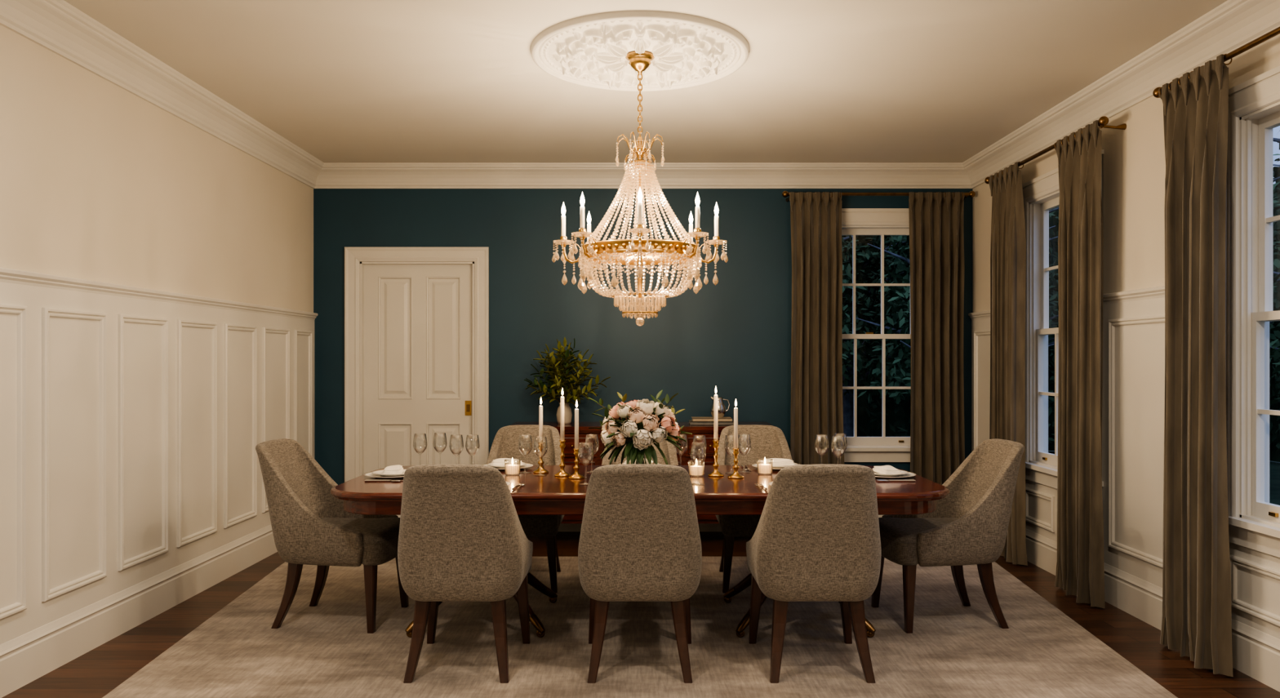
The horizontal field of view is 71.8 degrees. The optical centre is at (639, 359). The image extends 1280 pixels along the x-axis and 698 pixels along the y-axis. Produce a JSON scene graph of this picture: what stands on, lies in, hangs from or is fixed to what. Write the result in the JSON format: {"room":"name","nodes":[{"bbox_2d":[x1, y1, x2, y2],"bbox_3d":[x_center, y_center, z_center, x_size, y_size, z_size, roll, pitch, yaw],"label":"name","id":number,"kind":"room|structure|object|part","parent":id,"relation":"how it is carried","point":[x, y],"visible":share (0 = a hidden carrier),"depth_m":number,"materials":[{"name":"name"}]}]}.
{"room":"dining room","nodes":[
{"label":"dining room","id":0,"kind":"room"},
{"bbox_2d":[0,24,313,312],"bbox_3d":[-2.688,-0.090,2.715,0.115,2.940,9.060,0,0,0],"label":"wall","id":1,"kind":"structure","parent":0,"point":[100,182],"depth_m":4.57,"materials":[{"name":"beige paint"}]},
{"bbox_2d":[0,524,277,697],"bbox_3d":[-2.617,1.272,2.715,0.026,0.215,8.830,0,0,0],"label":"baseboard","id":2,"kind":"structure","parent":1,"relation":"attached to","point":[28,657],"depth_m":4.42,"materials":[{"name":"white paint"}]},
{"bbox_2d":[0,266,318,644],"bbox_3d":[-2.612,0.500,2.715,0.036,1.760,8.830,0,0,0],"label":"wainscoting","id":3,"kind":"structure","parent":1,"relation":"attached to","point":[133,420],"depth_m":4.49,"materials":[{"name":"white paint"}]},
{"bbox_2d":[0,0,1279,188],"bbox_3d":[0.025,-1.470,2.715,5.310,0.180,8.830,0,0,0],"label":"crown molding","id":4,"kind":"structure","parent":1,"relation":"attached to","point":[57,26],"depth_m":5.80,"materials":[{"name":"white paint"}]},
{"bbox_2d":[2,531,1279,697],"bbox_3d":[0.025,1.440,2.715,5.540,0.120,9.060,0,0,0],"label":"floor","id":5,"kind":"structure","parent":0,"point":[96,673],"depth_m":4.37,"materials":[{"name":"brown wood"}]},
{"bbox_2d":[102,556,1177,697],"bbox_3d":[0.000,1.374,4.030,4.840,0.012,4.260,0,0,0],"label":"area rug","id":6,"kind":"object","parent":5,"relation":"on","point":[326,649],"visible":0.73,"depth_m":4.17,"materials":[{"name":"beige carpet"}]},
{"bbox_2d":[255,438,408,633],"bbox_3d":[-1.619,0.898,4.705,0.748,0.940,0.540,0,0,6],"label":"dining chair","id":7,"kind":"object","parent":6,"relation":"on","point":[310,526],"visible":0.94,"depth_m":4.50,"materials":[{"name":"beige fabric"}]},
{"bbox_3d":[-1.522,0.946,4.695,0.552,0.175,0.519,0,0,6],"label":"seat","id":8,"kind":"part","parent":7,"relation":"part of","materials":[{"name":"beige fabric"}]},
{"bbox_2d":[397,464,533,683],"bbox_3d":[-0.780,0.898,3.986,0.540,0.940,0.748,0,0,0],"label":"dining chair","id":9,"kind":"object","parent":6,"relation":"on","point":[462,537],"visible":1,"depth_m":3.72,"materials":[{"name":"beige fabric"}]},
{"bbox_2d":[486,424,564,593],"bbox_3d":[-0.735,0.898,5.505,0.540,0.940,0.748,0,0,0],"label":"dining chair","id":10,"kind":"object","parent":6,"relation":"on","point":[505,442],"visible":0.26,"depth_m":5.76,"materials":[{"name":"beige fabric"}]},
{"bbox_3d":[-0.735,0.946,5.406,0.519,0.175,0.552,0,0,0],"label":"seat","id":11,"kind":"part","parent":10,"relation":"part of","materials":[{"name":"beige fabric"}]},
{"bbox_2d":[577,464,702,683],"bbox_3d":[0.000,0.898,3.986,0.540,0.940,0.748,0,0,0],"label":"dining chair","id":12,"kind":"object","parent":6,"relation":"on","point":[640,537],"visible":1,"depth_m":3.72,"materials":[{"name":"beige fabric"}]},
{"bbox_2d":[330,465,949,637],"bbox_3d":[0.000,0.994,4.670,3.030,0.747,1.130,0,0,0],"label":"dining table","id":13,"kind":"object","parent":6,"relation":"on","point":[549,494],"visible":0.41,"depth_m":4.21,"materials":[{"name":"brown wood"}]},
{"bbox_2d":[364,479,403,481],"bbox_3d":[-1.295,0.614,4.697,0.210,0.011,0.422,0,0,0],"label":"cutlery","id":14,"kind":"object","parent":13,"relation":"on","point":[366,480],"visible":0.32,"depth_m":4.50,"materials":[{"name":"silver metal"}]},
{"bbox_2d":[364,468,405,479],"bbox_3d":[-1.310,0.606,4.700,0.300,0.028,0.300,0,0,0],"label":"dinner plate","id":15,"kind":"object","parent":13,"relation":"on","point":[377,473],"visible":0.56,"depth_m":4.63,"materials":[{"name":"white ceramic"}]},
{"bbox_2d":[382,464,404,474],"bbox_3d":[-1.310,0.580,4.700,0.104,0.036,0.180,0,0,-9],"label":"folded napkin","id":16,"kind":"object","parent":15,"relation":"on","point":[392,469],"visible":1,"depth_m":4.63,"materials":[{"name":"fabric"}]},
{"bbox_2d":[413,433,426,464],"bbox_3d":[-1.230,0.515,4.950,0.078,0.207,0.078,0,0,0],"label":"wine glass","id":17,"kind":"object","parent":13,"relation":"on","point":[415,433],"visible":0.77,"depth_m":4.94,"materials":[{"name":"clear glass"}]},
{"bbox_2d":[432,432,447,452],"bbox_3d":[-1.130,0.515,5.000,0.078,0.207,0.078,0,0,0],"label":"wine glass","id":18,"kind":"object","parent":13,"relation":"on","point":[434,433],"visible":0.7,"depth_m":4.99,"materials":[{"name":"clear glass"}]},
{"bbox_2d":[448,434,463,454],"bbox_3d":[-1.010,0.515,4.870,0.078,0.207,0.078,0,0,0],"label":"wine glass","id":19,"kind":"object","parent":13,"relation":"on","point":[461,434],"visible":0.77,"depth_m":4.86,"materials":[{"name":"clear glass"}]},
{"bbox_2d":[465,435,479,456],"bbox_3d":[-0.920,0.515,4.860,0.078,0.207,0.078,0,0,0],"label":"wine glass","id":20,"kind":"object","parent":13,"relation":"on","point":[467,435],"visible":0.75,"depth_m":4.85,"materials":[{"name":"clear glass"}]},
{"bbox_2d":[481,462,533,470],"bbox_3d":[-0.760,0.606,5.050,0.300,0.028,0.300,0,0,0],"label":"dinner plate","id":21,"kind":"object","parent":13,"relation":"on","point":[523,465],"visible":0.41,"depth_m":5.02,"materials":[{"name":"white ceramic"}]},
{"bbox_2d":[490,457,522,466],"bbox_3d":[-0.760,0.580,5.050,0.180,0.036,0.104,0,0,-9],"label":"folded napkin","id":22,"kind":"object","parent":21,"relation":"on","point":[497,462],"visible":0.74,"depth_m":5.01,"materials":[{"name":"fabric"}]},
{"bbox_2d":[504,457,520,475],"bbox_3d":[-0.685,0.572,4.755,0.088,0.095,0.088,0,0,0],"label":"votive candle","id":23,"kind":"object","parent":13,"relation":"on","point":[513,468],"visible":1,"depth_m":4.73,"materials":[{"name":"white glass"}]},
{"bbox_2d":[511,483,524,489],"bbox_3d":[-0.777,0.614,4.315,0.422,0.011,0.210,0,0,0],"label":"cutlery","id":24,"kind":"object","parent":13,"relation":"on","point":[517,484],"visible":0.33,"depth_m":4.32,"materials":[{"name":"silver metal"}]},
{"bbox_2d":[518,435,532,473],"bbox_3d":[-0.630,0.515,4.860,0.078,0.207,0.078,0,0,0],"label":"wine glass","id":25,"kind":"object","parent":13,"relation":"on","point":[519,435],"visible":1,"depth_m":4.85,"materials":[{"name":"clear glass"}]},
{"bbox_2d":[533,435,547,475],"bbox_3d":[-0.535,0.515,4.755,0.078,0.207,0.078,0,0,0],"label":"wine glass","id":26,"kind":"object","parent":13,"relation":"on","point":[536,436],"visible":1,"depth_m":4.75,"materials":[{"name":"clear glass"}]},
{"bbox_2d":[533,396,548,473],"bbox_3d":[-0.545,0.411,4.870,0.086,0.417,0.086,0,0,0],"label":"brass candlestick","id":27,"kind":"object","parent":13,"relation":"on","point":[540,470],"visible":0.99,"depth_m":4.86,"materials":[{"name":"gold metal"}]},
{"bbox_2d":[538,405,542,443],"bbox_3d":[-0.545,0.350,4.870,0.023,0.217,0.023,0,0,0],"label":"taper candle","id":28,"kind":"object","parent":27,"relation":"on","point":[540,408],"depth_m":4.86,"materials":[{"name":"white wax"}]},
{"bbox_2d":[554,388,570,476],"bbox_3d":[-0.415,0.384,4.735,0.086,0.472,0.086,0,0,0],"label":"brass candlestick","id":29,"kind":"object","parent":13,"relation":"on","point":[562,473],"visible":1,"depth_m":4.72,"materials":[{"name":"gold metal"}]},
{"bbox_2d":[560,396,564,440],"bbox_3d":[-0.415,0.310,4.735,0.023,0.247,0.023,0,0,0],"label":"taper candle","id":30,"kind":"object","parent":29,"relation":"on","point":[562,416],"depth_m":4.73,"materials":[{"name":"white wax"}]},
{"bbox_2d":[568,400,584,479],"bbox_3d":[-0.332,0.414,4.640,0.086,0.412,0.086,0,0,0],"label":"brass candlestick","id":31,"kind":"object","parent":13,"relation":"on","point":[576,475],"visible":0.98,"depth_m":4.63,"materials":[{"name":"gold metal"}]},
{"bbox_2d":[574,407,578,448],"bbox_3d":[-0.332,0.358,4.640,0.023,0.222,0.023,0,0,0],"label":"taper candle","id":32,"kind":"object","parent":31,"relation":"on","point":[576,411],"depth_m":4.63,"materials":[{"name":"white wax"}]},
{"bbox_2d":[577,442,593,484],"bbox_3d":[-0.270,0.515,4.410,0.078,0.207,0.078,0,0,0],"label":"wine glass","id":33,"kind":"object","parent":13,"relation":"on","point":[580,442],"visible":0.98,"depth_m":4.40,"materials":[{"name":"clear glass"}]},
{"bbox_2d":[585,434,599,472],"bbox_3d":[-0.265,0.515,4.885,0.078,0.207,0.078,0,0,0],"label":"wine glass","id":34,"kind":"object","parent":13,"relation":"on","point":[586,434],"visible":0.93,"depth_m":4.88,"materials":[{"name":"clear glass"}]},
{"bbox_2d":[587,390,692,464],"bbox_3d":[-0.011,0.390,4.684,0.517,0.458,0.416,0,0,-21],"label":"centrepiece","id":35,"kind":"object","parent":13,"relation":"on","point":[644,422],"visible":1,"depth_m":4.59,"materials":[{"name":"multicoloured plant"}]},
{"bbox_2d":[688,459,704,477],"bbox_3d":[0.300,0.572,4.700,0.088,0.095,0.088,0,0,0],"label":"votive candle","id":36,"kind":"object","parent":13,"relation":"on","point":[695,469],"visible":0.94,"depth_m":4.68,"materials":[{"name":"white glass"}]},
{"bbox_2d":[690,442,706,484],"bbox_3d":[0.290,0.515,4.410,0.078,0.207,0.078,0,0,0],"label":"wine glass","id":37,"kind":"object","parent":13,"relation":"on","point":[692,442],"visible":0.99,"depth_m":4.40,"materials":[{"name":"clear glass"}]},
{"bbox_2d":[692,435,706,473],"bbox_3d":[0.325,0.515,4.830,0.078,0.207,0.078,0,0,0],"label":"wine glass","id":38,"kind":"object","parent":13,"relation":"on","point":[694,435],"visible":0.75,"depth_m":4.82,"materials":[{"name":"clear glass"}]},
{"bbox_2d":[707,386,724,476],"bbox_3d":[0.406,0.379,4.735,0.086,0.482,0.086,0,0,0],"label":"brass candlestick","id":39,"kind":"object","parent":13,"relation":"on","point":[715,473],"visible":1,"depth_m":4.72,"materials":[{"name":"gold metal"}]},
{"bbox_2d":[713,394,718,440],"bbox_3d":[0.406,0.305,4.735,0.023,0.257,0.023,0,0,0],"label":"taper candle","id":40,"kind":"object","parent":39,"relation":"on","point":[715,406],"depth_m":4.73,"materials":[{"name":"white wax"}]},
{"bbox_2d":[724,435,738,473],"bbox_3d":[0.500,0.515,4.840,0.078,0.207,0.078,0,0,0],"label":"wine glass","id":41,"kind":"object","parent":13,"relation":"on","point":[726,435],"visible":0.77,"depth_m":4.84,"materials":[{"name":"clear glass"}]},
{"bbox_2d":[728,398,743,479],"bbox_3d":[0.505,0.411,4.660,0.086,0.417,0.086,0,0,0],"label":"brass candlestick","id":42,"kind":"object","parent":13,"relation":"on","point":[735,474],"visible":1,"depth_m":4.65,"materials":[{"name":"gold metal"}]},
{"bbox_2d":[733,406,737,448],"bbox_3d":[0.505,0.355,4.660,0.023,0.227,0.023,0,0,0],"label":"taper candle","id":43,"kind":"object","parent":42,"relation":"on","point":[735,410],"depth_m":4.65,"materials":[{"name":"white wax"}]},
{"bbox_2d":[737,434,751,472],"bbox_3d":[0.575,0.515,4.885,0.078,0.207,0.078,0,0,0],"label":"wine glass","id":44,"kind":"object","parent":13,"relation":"on","point":[739,434],"visible":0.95,"depth_m":4.88,"materials":[{"name":"clear glass"}]},
{"bbox_2d":[741,464,751,471],"bbox_3d":[0.787,0.614,5.035,0.422,0.011,0.210,0,0,0],"label":"cutlery","id":45,"kind":"object","parent":13,"relation":"on","point":[744,468],"visible":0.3,"depth_m":4.99,"materials":[{"name":"silver metal"}]},
{"bbox_2d":[754,483,767,490],"bbox_3d":[0.778,0.614,4.315,0.422,0.011,0.210,0,0,0],"label":"cutlery","id":46,"kind":"object","parent":13,"relation":"on","point":[757,484],"visible":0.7,"depth_m":4.29,"materials":[{"name":"silver metal"}]},
{"bbox_2d":[756,457,773,475],"bbox_3d":[0.675,0.572,4.780,0.088,0.095,0.088,0,0,0],"label":"votive candle","id":47,"kind":"object","parent":13,"relation":"on","point":[764,468],"visible":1,"depth_m":4.76,"materials":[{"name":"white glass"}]},
{"bbox_2d":[751,462,799,470],"bbox_3d":[0.790,0.606,5.050,0.300,0.028,0.300,0,0,0],"label":"dinner plate","id":48,"kind":"object","parent":13,"relation":"on","point":[775,468],"visible":0.35,"depth_m":4.98,"materials":[{"name":"white ceramic"}]},
{"bbox_2d":[760,457,795,466],"bbox_3d":[0.790,0.580,5.050,0.180,0.036,0.104,0,0,-9],"label":"folded napkin","id":49,"kind":"object","parent":48,"relation":"on","point":[776,461],"visible":0.81,"depth_m":5.01,"materials":[{"name":"fabric"}]},
{"bbox_2d":[814,434,828,457],"bbox_3d":[1.000,0.515,4.870,0.078,0.207,0.078,0,0,0],"label":"wine glass","id":50,"kind":"object","parent":13,"relation":"on","point":[816,434],"visible":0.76,"depth_m":4.87,"materials":[{"name":"clear glass"}]},
{"bbox_2d":[831,435,845,464],"bbox_3d":[1.070,0.515,4.780,0.078,0.207,0.078,0,0,0],"label":"wine glass","id":51,"kind":"object","parent":13,"relation":"on","point":[832,436],"visible":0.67,"depth_m":4.78,"materials":[{"name":"clear glass"}]},
{"bbox_2d":[833,433,847,458],"bbox_3d":[1.120,0.515,4.950,0.078,0.207,0.078,0,0,0],"label":"wine glass","id":52,"kind":"object","parent":13,"relation":"on","point":[834,433],"visible":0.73,"depth_m":4.95,"materials":[{"name":"clear glass"}]},
{"bbox_2d":[874,470,915,479],"bbox_3d":[1.310,0.606,4.700,0.300,0.028,0.300,0,0,0],"label":"dinner plate","id":53,"kind":"object","parent":13,"relation":"on","point":[904,473],"visible":0.54,"depth_m":4.63,"materials":[{"name":"white ceramic"}]},
{"bbox_2d":[872,465,902,474],"bbox_3d":[1.310,0.580,4.700,0.104,0.036,0.180,0,0,-9],"label":"folded napkin","id":54,"kind":"object","parent":53,"relation":"on","point":[887,469],"visible":0.99,"depth_m":4.64,"materials":[{"name":"fabric"}]},
{"bbox_2d":[875,479,915,481],"bbox_3d":[1.295,0.614,4.703,0.210,0.011,0.422,0,0,0],"label":"cutlery","id":55,"kind":"object","parent":13,"relation":"on","point":[890,480],"visible":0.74,"depth_m":4.50,"materials":[{"name":"silver metal"}]},
{"bbox_3d":[0.000,0.606,5.050,0.300,0.028,0.300,0,0,0],"label":"dinner plate","id":56,"kind":"object","parent":13,"relation":"on","visible":0},
{"bbox_2d":[623,458,653,464],"bbox_3d":[0.000,0.580,5.050,0.180,0.036,0.104,0,0,-9],"label":"folded napkin","id":57,"kind":"object","parent":56,"relation":"on","point":[652,460],"visible":0.32,"depth_m":5.01,"materials":[{"name":"fabric"}]},
{"bbox_2d":[601,427,678,465],"bbox_3d":[0.000,0.898,5.505,0.540,0.940,0.748,0,0,0],"label":"dining chair","id":58,"kind":"object","parent":6,"relation":"on","point":[668,448],"visible":0.09,"depth_m":5.74,"materials":[{"name":"beige fabric"}]},
{"bbox_2d":[715,424,792,593],"bbox_3d":[0.735,0.898,5.505,0.540,0.940,0.748,0,0,0],"label":"dining chair","id":59,"kind":"object","parent":6,"relation":"on","point":[767,442],"visible":0.3,"depth_m":5.76,"materials":[{"name":"beige fabric"}]},
{"bbox_3d":[0.735,0.946,5.406,0.519,0.175,0.552,0,0,0],"label":"seat","id":60,"kind":"part","parent":59,"relation":"part of","materials":[{"name":"beige fabric"}]},
{"bbox_2d":[746,464,881,683],"bbox_3d":[0.775,0.898,3.986,0.540,0.940,0.748,0,0,0],"label":"dining chair","id":61,"kind":"object","parent":6,"relation":"on","point":[816,535],"visible":1,"depth_m":3.72,"materials":[{"name":"beige fabric"}]},
{"bbox_2d":[871,438,1024,633],"bbox_3d":[1.619,0.898,4.705,0.748,0.940,0.540,0,0,-6],"label":"dining chair","id":62,"kind":"object","parent":6,"relation":"on","point":[969,526],"visible":0.94,"depth_m":4.50,"materials":[{"name":"beige fabric"}]},
{"bbox_3d":[1.522,0.946,4.695,0.552,0.175,0.519,0,0,-6],"label":"seat","id":63,"kind":"part","parent":62,"relation":"part of","materials":[{"name":"beige fabric"}]},
{"bbox_2d":[510,422,773,523],"bbox_3d":[0.010,0.938,6.830,2.000,0.885,0.520,0,0,0],"label":"sideboard","id":64,"kind":"object","parent":5,"relation":"on","point":[699,431],"visible":0.09,"depth_m":6.59,"materials":[{"name":"brown wood"}]},
{"bbox_2d":[524,337,610,424],"bbox_3d":[-0.576,0.159,6.828,0.609,0.672,0.503,0,0,35],"label":"potted plant","id":65,"kind":"object","parent":64,"relation":"on","point":[559,372],"visible":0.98,"depth_m":6.80,"materials":[{"name":"plant"}]},
{"bbox_2d":[688,417,733,425],"bbox_3d":[0.550,0.469,6.810,0.340,0.052,0.220,0,0,0],"label":"books","id":66,"kind":"object","parent":64,"relation":"on","point":[695,420],"visible":0.9,"depth_m":6.71,"materials":[{"name":"beige paper"}]},
{"bbox_2d":[710,396,729,417],"bbox_3d":[0.604,0.361,6.807,0.134,0.163,0.124,0,0,40],"label":"pitcher","id":67,"kind":"object","parent":66,"relation":"on","point":[722,411],"visible":0.83,"depth_m":6.77,"materials":[{"name":"silver metal"}]},
{"bbox_2d":[313,188,972,484],"bbox_3d":[0.025,-0.090,7.188,5.310,2.940,0.115,0,0,0],"label":"wall","id":68,"kind":"structure","parent":0,"point":[732,335],"depth_m":7.13,"materials":[{"name":"teal paint"}]},
{"bbox_2d":[344,246,488,482],"bbox_3d":[-1.795,0.236,7.170,1.156,2.288,0.149,0,0,0],"label":"door frame","id":69,"kind":"structure","parent":68,"relation":"in","point":[355,257],"depth_m":7.11,"materials":[{"name":"white paint"}]},
{"bbox_2d":[364,264,472,517],"bbox_3d":[-1.795,0.302,7.206,0.892,2.156,0.058,0,0,0],"label":"door slab","id":70,"kind":"structure","parent":69,"relation":"attached to","point":[418,318],"depth_m":7.18,"materials":[{"name":"white paint"}]},
{"bbox_3d":[-1.394,0.390,7.181,0.052,0.120,0.008,0,0,0],"label":"flush pull handle","id":71,"kind":"part","parent":70,"relation":"part of","materials":[{"name":"gold metal"}]},
{"bbox_2d":[558,515,883,531],"bbox_3d":[0.025,1.272,7.117,5.270,0.215,0.026,0,0,0],"label":"baseboard","id":72,"kind":"structure","parent":68,"relation":"attached to","point":[563,526],"depth_m":7.11,"materials":[{"name":"white paint"}]},
{"bbox_2d":[841,208,911,462],"bbox_3d":[1.860,-0.198,7.157,1.060,2.035,0.177,0,0,0],"label":"window","id":73,"kind":"structure","parent":68,"relation":"in","point":[851,218],"depth_m":7.16,"materials":[{"name":"white paint"}]},
{"bbox_3d":[1.860,-0.619,7.212,0.768,0.898,0.036,0,0,0],"label":"upper sash","id":74,"kind":"part","parent":73,"relation":"part of","materials":[{"name":"white wood"}]},
{"bbox_3d":[1.860,0.239,7.174,0.768,0.898,0.036,0,0,0],"label":"lower sash","id":75,"kind":"part","parent":73,"relation":"part of","materials":[{"name":"white wood"}]},
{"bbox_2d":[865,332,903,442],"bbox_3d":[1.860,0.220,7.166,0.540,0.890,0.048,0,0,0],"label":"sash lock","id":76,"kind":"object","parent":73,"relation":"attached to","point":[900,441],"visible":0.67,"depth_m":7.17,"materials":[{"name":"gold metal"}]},
{"bbox_2d":[782,191,975,201],"bbox_3d":[1.885,-1.304,7.047,1.526,0.064,0.166,0,0,0],"label":"curtain rod","id":77,"kind":"object","parent":68,"relation":"attached to","point":[971,193],"visible":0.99,"depth_m":6.98,"materials":[{"name":"brown metal"}]},
{"bbox_2d":[789,191,844,464],"bbox_3d":[1.398,0.022,6.989,0.440,2.687,0.122,0,0,0],"label":"curtain","id":78,"kind":"object","parent":77,"relation":"hanging from","point":[815,219],"visible":0.87,"depth_m":6.99,"materials":[{"name":"beige fabric"}]},
{"bbox_2d":[908,191,964,484],"bbox_3d":[2.343,0.022,6.987,0.448,2.687,0.127,0,0,0],"label":"curtain","id":79,"kind":"object","parent":77,"relation":"hanging from","point":[936,224],"visible":0.9,"depth_m":6.99,"materials":[{"name":"beige fabric"}]},
{"bbox_2d":[64,0,1226,162],"bbox_3d":[0.025,-1.620,2.715,5.540,0.120,9.060,0,0,0],"label":"ceiling","id":80,"kind":"structure","parent":0,"point":[341,81],"depth_m":4.80,"materials":[{"name":"paint"}]},
{"bbox_2d":[530,10,749,91],"bbox_3d":[0.000,-1.523,4.500,1.104,0.074,1.104,0,0,14],"label":"ceiling medallion","id":81,"kind":"object","parent":80,"relation":"attached to","point":[591,51],"visible":0.9,"depth_m":4.37,"materials":[{"name":"white paint"}]},
{"bbox_2d":[551,51,728,325],"bbox_3d":[0.000,-0.859,4.500,0.828,1.374,0.830,0,0,22],"label":"crystal chandelier","id":82,"kind":"object","parent":81,"relation":"hanging from","point":[646,252],"visible":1,"depth_m":4.41,"materials":[{"name":"clear glass"}]},
{"bbox_2d":[972,33,1279,312],"bbox_3d":[2.737,-0.090,2.715,0.115,2.940,9.060,0,0,0],"label":"wall","id":83,"kind":"structure","parent":0,"point":[1134,159],"depth_m":4.85,"materials":[{"name":"beige paint"}]},
{"bbox_2d":[984,115,1126,183],"bbox_3d":[2.597,-1.304,5.650,0.166,0.064,1.656,0,0,0],"label":"curtain rod","id":84,"kind":"object","parent":83,"relation":"attached to","point":[1103,121],"visible":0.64,"depth_m":5.40,"materials":[{"name":"brown metal"}]},
{"bbox_2d":[988,161,1027,565],"bbox_3d":[2.550,0.022,6.140,0.132,2.687,0.534,0,0,2],"label":"curtain","id":85,"kind":"object","parent":84,"relation":"hanging from","point":[1008,239],"visible":0.81,"depth_m":6.00,"materials":[{"name":"beige fabric"}]},
{"bbox_2d":[1054,120,1105,608],"bbox_3d":[2.530,0.022,5.122,0.152,2.687,0.527,0,0,0],"label":"curtain","id":86,"kind":"object","parent":84,"relation":"hanging from","point":[1080,569],"visible":1,"depth_m":4.98,"materials":[{"name":"beige fabric"}]},
{"bbox_2d":[1022,149,1104,488],"bbox_3d":[2.707,-0.198,5.650,0.177,2.035,1.100,0,0,0],"label":"window","id":87,"kind":"structure","parent":83,"relation":"in","point":[1042,188],"depth_m":6.04,"materials":[{"name":"white paint"}]},
{"bbox_3d":[2.724,0.239,5.650,0.036,0.898,0.808,0,0,0],"label":"lower sash","id":88,"kind":"part","parent":87,"relation":"part of","materials":[{"name":"white wood"}]},
{"bbox_3d":[2.762,-0.619,5.650,0.036,0.898,0.808,0,0,0],"label":"upper sash","id":89,"kind":"part","parent":87,"relation":"part of","materials":[{"name":"white wood"}]},
{"bbox_2d":[968,285,1279,639],"bbox_3d":[2.662,0.500,2.715,0.036,1.760,8.830,0,0,0],"label":"wainscoting","id":90,"kind":"structure","parent":83,"relation":"attached to","point":[1133,393],"depth_m":4.78,"materials":[{"name":"white paint"}]},
{"bbox_2d":[1025,528,1279,692],"bbox_3d":[2.667,1.272,2.715,0.026,0.215,8.830,0,0,0],"label":"baseboard","id":91,"kind":"structure","parent":83,"relation":"attached to","point":[1255,653],"depth_m":4.61,"materials":[{"name":"white paint"}]},
{"bbox_2d":[1152,26,1279,97],"bbox_3d":[2.597,-1.304,3.510,0.166,0.064,1.696,0,0,0],"label":"curtain rod","id":92,"kind":"object","parent":83,"relation":"attached to","point":[1275,32],"visible":0.48,"depth_m":3.71,"materials":[{"name":"brown metal"}]},
{"bbox_2d":[1158,53,1233,676],"bbox_3d":[2.541,0.022,4.062,0.156,2.687,0.495,0,0,9],"label":"curtain","id":93,"kind":"object","parent":92,"relation":"hanging from","point":[1197,617],"visible":1,"depth_m":4.00,"materials":[{"name":"beige fabric"}]},
{"bbox_2d":[1226,65,1279,557],"bbox_3d":[2.707,-0.198,3.520,0.177,2.035,1.100,0,0,0],"label":"window","id":94,"kind":"structure","parent":83,"relation":"in","point":[1258,97],"depth_m":3.92,"materials":[{"name":"white paint"}]},
{"bbox_3d":[2.724,0.239,3.520,0.036,0.898,0.808,0,0,0],"label":"lower sash","id":95,"kind":"part","parent":94,"relation":"part of","materials":[{"name":"white wood"}]},
{"bbox_3d":[2.762,-0.619,3.520,0.036,0.898,0.808,0,0,0],"label":"upper sash","id":96,"kind":"part","parent":94,"relation":"part of","materials":[{"name":"white wood"}]},
{"bbox_2d":[1268,511,1278,516],"bbox_3d":[2.716,0.220,3.520,0.048,0.890,0.540,0,0,0],"label":"sash lock","id":97,"kind":"object","parent":94,"relation":"attached to","point":[1270,513],"visible":1,"depth_m":3.76,"materials":[{"name":"gold metal"}]},
{"label":"outside","id":98,"kind":"structure","parent":0,"visible":0},
{"bbox_2d":[1048,450,1279,505],"bbox_3d":[6.500,1.780,11.000,37.000,0.200,38.000,0,0,0],"label":"lawn","id":99,"kind":"structure","parent":98,"point":[1274,467],"depth_m":12.18,"materials":[{"name":"green plant"}]},
{"bbox_2d":[841,137,1279,462],"bbox_3d":[4.782,-1.117,9.249,12.882,5.581,14.805,0,0,0],"label":"trees","id":100,"kind":"object","parent":99,"relation":"on","point":[868,247],"visible":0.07,"depth_m":13.76,"materials":[{"name":"green plant"}]}
]}

